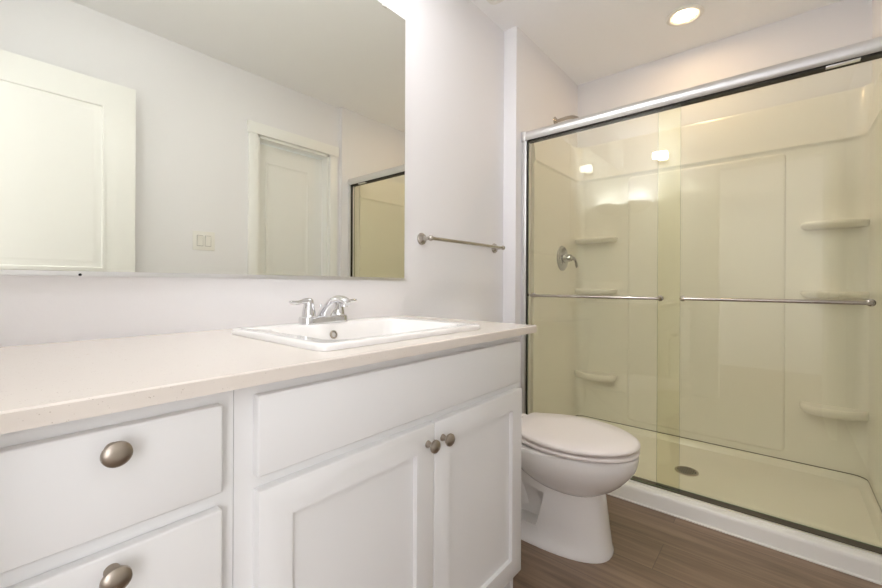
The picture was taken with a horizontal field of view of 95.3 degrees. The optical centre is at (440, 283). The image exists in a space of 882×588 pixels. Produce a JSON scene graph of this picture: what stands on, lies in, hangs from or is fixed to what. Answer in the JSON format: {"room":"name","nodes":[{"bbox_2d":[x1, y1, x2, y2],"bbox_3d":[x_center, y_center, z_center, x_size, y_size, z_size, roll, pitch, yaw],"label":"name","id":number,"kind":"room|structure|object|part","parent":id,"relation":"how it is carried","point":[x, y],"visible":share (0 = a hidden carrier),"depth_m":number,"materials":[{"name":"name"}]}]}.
{"room":"bathroom","nodes":[
{"label":"bathroom","id":0,"kind":"room"},
{"bbox_2d":[0,0,503,346],"bbox_3d":[-0.394,-0.224,1.489,0.100,2.440,2.200,0,0,40],"label":"wall","id":1,"kind":"structure","parent":0,"point":[454,52],"depth_m":1.77,"materials":[{"name":"white paint"}]},
{"bbox_2d":[0,0,405,280],"bbox_3d":[-0.567,-0.569,1.196,0.012,1.106,1.287,0,0,40],"label":"mirror","id":2,"kind":"object","parent":1,"relation":"attached to","point":[251,139],"visible":1,"depth_m":1.10,"materials":[{"name":"grey mirror"}]},
{"bbox_2d":[417,233,504,252],"bbox_3d":[0.130,-0.197,1.977,0.068,0.054,0.642,0,0,40],"label":"towel bar","id":3,"kind":"object","parent":1,"relation":"attached to","point":[421,238],"visible":1,"depth_m":1.85,"materials":[{"name":"grey metal"}]},
{"bbox_3d":[-0.069,-0.198,1.760,0.046,0.054,0.054,0,0,40],"label":"post","id":4,"kind":"part","parent":3,"relation":"part of","materials":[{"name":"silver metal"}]},
{"bbox_3d":[0.311,-0.197,2.208,0.046,0.054,0.054,0,0,40],"label":"post","id":5,"kind":"part","parent":3,"relation":"part of","materials":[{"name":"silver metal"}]},
{"bbox_2d":[503,26,577,387],"bbox_3d":[0.664,-0.219,2.675,0.180,2.440,0.977,0,0,40],"label":"wall","id":6,"kind":"structure","parent":0,"point":[537,91],"depth_m":2.29,"materials":[{"name":"white paint"}]},
{"bbox_2d":[553,115,578,123],"bbox_3d":[0.828,-1.030,2.560,0.212,0.120,0.060,0,0,40],"label":"shower","id":7,"kind":"object","parent":6,"relation":"attached to","point":[555,120],"visible":0.45,"depth_m":2.58,"materials":[{"name":"silver metal"}]},
{"bbox_2d":[470,0,841,84],"bbox_3d":[0.120,-1.492,0.466,3.000,0.100,5.057,0,0,40],"label":"ceiling","id":8,"kind":"structure","parent":0,"point":[588,40],"depth_m":2.23,"materials":[{"name":"white paint"}]},
{"bbox_2d":[487,0,503,4],"bbox_3d":[0.283,-1.435,1.900,0.257,0.011,0.255,0,0,40],"label":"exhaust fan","id":9,"kind":"object","parent":8,"relation":"attached to","point":[493,2],"visible":1,"depth_m":2.04,"materials":[{"name":"white plastic"}]},
{"bbox_2d":[666,4,703,26],"bbox_3d":[1.301,-1.431,2.149,0.176,0.009,0.176,0,0,40],"label":"recessed light","id":10,"kind":"object","parent":8,"relation":"in","point":[686,14],"visible":1,"depth_m":2.14,"materials":[{"name":"white plastic"}]},
{"bbox_2d":[513,494,881,587],"bbox_3d":[0.109,1.048,0.466,3.000,0.100,5.057,0,0,40],"label":"floor","id":11,"kind":"structure","parent":0,"point":[653,548],"depth_m":1.44,"materials":[{"name":"wood"}]},
{"bbox_2d":[0,390,232,587],"bbox_3d":[-0.642,0.574,0.641,0.617,0.843,0.382,0,0,40],"label":"base cabinet","id":12,"kind":"object","parent":11,"relation":"on","point":[142,497],"visible":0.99,"depth_m":0.50,"materials":[{"name":"white paint"}]},
{"bbox_3d":[-0.414,0.463,0.495,0.019,0.266,0.266,0,0,40],"label":"drawer","id":13,"kind":"part","parent":12,"relation":"part of","materials":[{"name":"white paint"}]},
{"bbox_3d":[-0.391,0.351,0.482,0.031,0.030,0.031,0,0,40],"label":"knob","id":14,"kind":"part","parent":12,"relation":"part of","materials":[{"name":"silver metal"}]},
{"bbox_3d":[-0.390,0.202,0.482,0.031,0.030,0.031,0,0,40],"label":"knob","id":15,"kind":"part","parent":12,"relation":"part of","materials":[{"name":"silver metal"}]},
{"bbox_2d":[232,336,521,587],"bbox_3d":[-0.232,0.575,1.124,0.617,0.843,0.883,0,0,40],"label":"base cabinet","id":16,"kind":"object","parent":11,"relation":"on","point":[405,472],"visible":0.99,"depth_m":0.84,"materials":[{"name":"white paint"}]},
{"bbox_2d":[0,315,536,434],"bbox_3d":[-0.347,0.142,0.998,0.609,0.023,1.310,0,0,40],"label":"countertop","id":17,"kind":"structure","parent":16,"relation":"on","point":[45,384],"depth_m":0.65,"materials":[{"name":"stone"}]},
{"bbox_2d":[231,316,479,350],"bbox_3d":[-0.215,0.194,1.115,0.430,0.154,0.545,0,0,40],"label":"sink","id":18,"kind":"object","parent":17,"relation":"in","point":[357,332],"visible":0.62,"depth_m":1.10,"materials":[{"name":"white ceramic"}]},
{"bbox_2d":[289,295,356,324],"bbox_3d":[-0.347,0.075,1.214,0.172,0.084,0.173,0,0,-4],"label":"faucet","id":19,"kind":"object","parent":18,"relation":"on","point":[332,311],"visible":1,"depth_m":1.17,"materials":[{"name":"silver metal"}]},
{"bbox_3d":[-0.404,0.051,1.155,0.023,0.019,0.071,0,0,34],"label":"lever","id":20,"kind":"part","parent":19,"relation":"part of","materials":[{"name":"silver metal"}]},
{"bbox_3d":[-0.387,0.070,1.179,0.043,0.058,0.043,0,0,40],"label":"handle","id":21,"kind":"part","parent":19,"relation":"part of","materials":[{"name":"silver metal"}]},
{"bbox_3d":[-0.354,0.105,1.218,0.054,0.023,0.160,0,0,40],"label":"plate","id":22,"kind":"part","parent":19,"relation":"part of","materials":[{"name":"silver metal"}]},
{"bbox_3d":[-0.316,0.075,1.186,0.147,0.084,0.042,0,0,40],"label":"spout","id":23,"kind":"part","parent":19,"relation":"part of","materials":[{"name":"silver metal"}]},
{"bbox_3d":[-0.321,0.070,1.257,0.043,0.058,0.043,0,0,40],"label":"handle","id":24,"kind":"part","parent":19,"relation":"part of","materials":[{"name":"silver metal"}]},
{"bbox_3d":[-0.159,0.614,0.796,0.019,0.573,0.418,0,0,40],"label":"door","id":25,"kind":"part","parent":16,"relation":"part of","materials":[{"name":"white paint"}]},
{"bbox_3d":[-0.019,0.371,0.922,0.031,0.030,0.031,0,0,40],"label":"knob","id":26,"kind":"part","parent":16,"relation":"part of","materials":[{"name":"silver metal"}]},
{"bbox_3d":[0.016,0.371,0.962,0.031,0.030,0.031,0,0,40],"label":"knob","id":27,"kind":"part","parent":16,"relation":"part of","materials":[{"name":"silver metal"}]},
{"bbox_3d":[0.113,0.615,1.117,0.019,0.573,0.418,0,0,40],"label":"door","id":28,"kind":"part","parent":16,"relation":"part of","materials":[{"name":"white paint"}]},
{"bbox_2d":[521,412,639,563],"bbox_3d":[0.386,0.616,1.683,0.820,0.768,0.446,0,0,40],"label":"toilet","id":29,"kind":"object","parent":11,"relation":"on","point":[570,464],"visible":0.55,"depth_m":1.47,"materials":[{"name":"white ceramic"}]},
{"bbox_3d":[0.477,0.701,1.606,0.574,0.168,0.372,0,0,40],"label":"bowl","id":30,"kind":"part","parent":29,"relation":"part of","materials":[{"name":"white ceramic"}]},
{"bbox_3d":[0.519,0.605,1.570,0.469,0.017,0.374,0,0,40],"label":"seat","id":31,"kind":"part","parent":29,"relation":"part of","materials":[{"name":"white plastic"}]},
{"bbox_3d":[0.519,0.578,1.570,0.470,0.022,0.375,0,0,40],"label":"lid","id":32,"kind":"part","parent":29,"relation":"part of","materials":[{"name":"white plastic"}]},
{"bbox_2d":[578,416,881,584],"bbox_3d":[1.251,0.971,2.102,1.461,0.066,0.879,0,0,40],"label":"shower pan","id":33,"kind":"object","parent":11,"relation":"on","point":[840,503],"visible":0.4,"depth_m":1.84,"materials":[{"name":"white plastic"}]},
{"bbox_2d":[674,466,698,475],"bbox_3d":[1.288,0.980,2.110,0.110,0.004,0.110,0,0,40],"label":"shower drain","id":34,"kind":"object","parent":33,"relation":"in","point":[684,470],"visible":1,"depth_m":2.10,"materials":[{"name":"grey metal"}]},
{"bbox_2d":[521,36,881,557],"bbox_3d":[1.022,0.038,1.827,1.463,1.798,0.098,0,0,40],"label":"shower door","id":35,"kind":"structure","parent":33,"relation":"on","point":[871,49],"depth_m":1.75,"materials":[{"name":"silver metal"}]},
{"bbox_3d":[0.780,0.060,2.036,0.750,1.737,0.006,0,0,40],"label":"glass panel","id":36,"kind":"part","parent":35,"relation":"part of","materials":[{"name":"grey"}]},
{"bbox_3d":[1.043,-0.834,1.830,1.437,0.051,0.067,0,0,40],"label":"header rail","id":37,"kind":"part","parent":35,"relation":"part of","materials":[{"name":"silver metal"}]},
{"bbox_3d":[1.289,0.060,1.635,0.736,1.733,0.006,0,0,40],"label":"glass panel","id":38,"kind":"part","parent":35,"relation":"part of","materials":[{"name":"grey"}]},
{"bbox_2d":[577,0,871,147],"bbox_3d":[1.939,-0.213,2.168,2.420,2.440,0.100,0,0,40],"label":"wall","id":39,"kind":"structure","parent":0,"point":[842,23],"depth_m":2.30,"materials":[{"name":"white paint"}]},
{"bbox_2d":[530,71,881,511],"bbox_3d":[1.316,-0.017,2.168,1.471,1.910,0.690,0,0,40],"label":"shower surround","id":40,"kind":"object","parent":39,"relation":"attached to","point":[784,201],"visible":0.97,"depth_m":2.31,"materials":[{"name":"white plastic"}]},
{"bbox_2d":[557,246,577,270],"bbox_3d":[0.836,-0.170,2.641,0.087,0.166,0.166,0,0,40],"label":"shower valve","id":41,"kind":"object","parent":40,"relation":"attached to","point":[563,257],"visible":1,"depth_m":2.63,"materials":[{"name":"silver metal"}]},
{"bbox_3d":[0.873,-0.147,2.645,0.065,0.080,0.028,0,0,-16],"label":"lever","id":42,"kind":"part","parent":41,"relation":"part of","materials":[{"name":"silver metal"}]},
{"bbox_2d":[575,370,616,381],"bbox_3d":[1.044,0.632,2.750,0.276,0.048,0.119,0,0,40],"label":"corner shelf","id":43,"kind":"object","parent":40,"relation":"attached to","point":[591,375],"depth_m":2.72,"materials":[{"name":"white plastic"}]},
{"bbox_2d":[575,289,617,293],"bbox_3d":[1.046,0.050,2.750,0.276,0.034,0.119,0,0,40],"label":"corner shelf","id":44,"kind":"object","parent":40,"relation":"attached to","point":[577,291],"depth_m":2.70,"materials":[{"name":"white plastic"}]},
{"bbox_2d":[575,236,617,243],"bbox_3d":[1.048,-0.298,2.750,0.276,0.034,0.119,0,0,40],"label":"corner shelf","id":45,"kind":"object","parent":40,"relation":"attached to","point":[578,239],"depth_m":2.72,"materials":[{"name":"white plastic"}]},
{"bbox_2d":[800,401,868,420],"bbox_3d":[1.942,0.636,1.989,0.249,0.048,0.119,0,0,40],"label":"corner shelf","id":46,"kind":"object","parent":40,"relation":"attached to","point":[827,409],"depth_m":1.97,"materials":[{"name":"white plastic"}]},
{"bbox_2d":[800,291,869,298],"bbox_3d":[1.944,0.054,1.989,0.249,0.034,0.119,0,0,40],"label":"corner shelf","id":47,"kind":"object","parent":40,"relation":"attached to","point":[803,294],"depth_m":1.96,"materials":[{"name":"white plastic"}]},
{"bbox_2d":[800,219,869,230],"bbox_3d":[1.946,-0.294,1.989,0.249,0.034,0.119,0,0,40],"label":"corner shelf","id":48,"kind":"object","parent":40,"relation":"attached to","point":[823,224],"depth_m":1.97,"materials":[{"name":"white plastic"}]},
{"bbox_2d":[872,0,881,84],"bbox_3d":[1.877,-0.213,1.580,0.157,2.440,0.877,0,0,40],"label":"wall","id":49,"kind":"structure","parent":0,"point":[876,4],"depth_m":1.87,"materials":[{"name":"white paint"}]}
]}

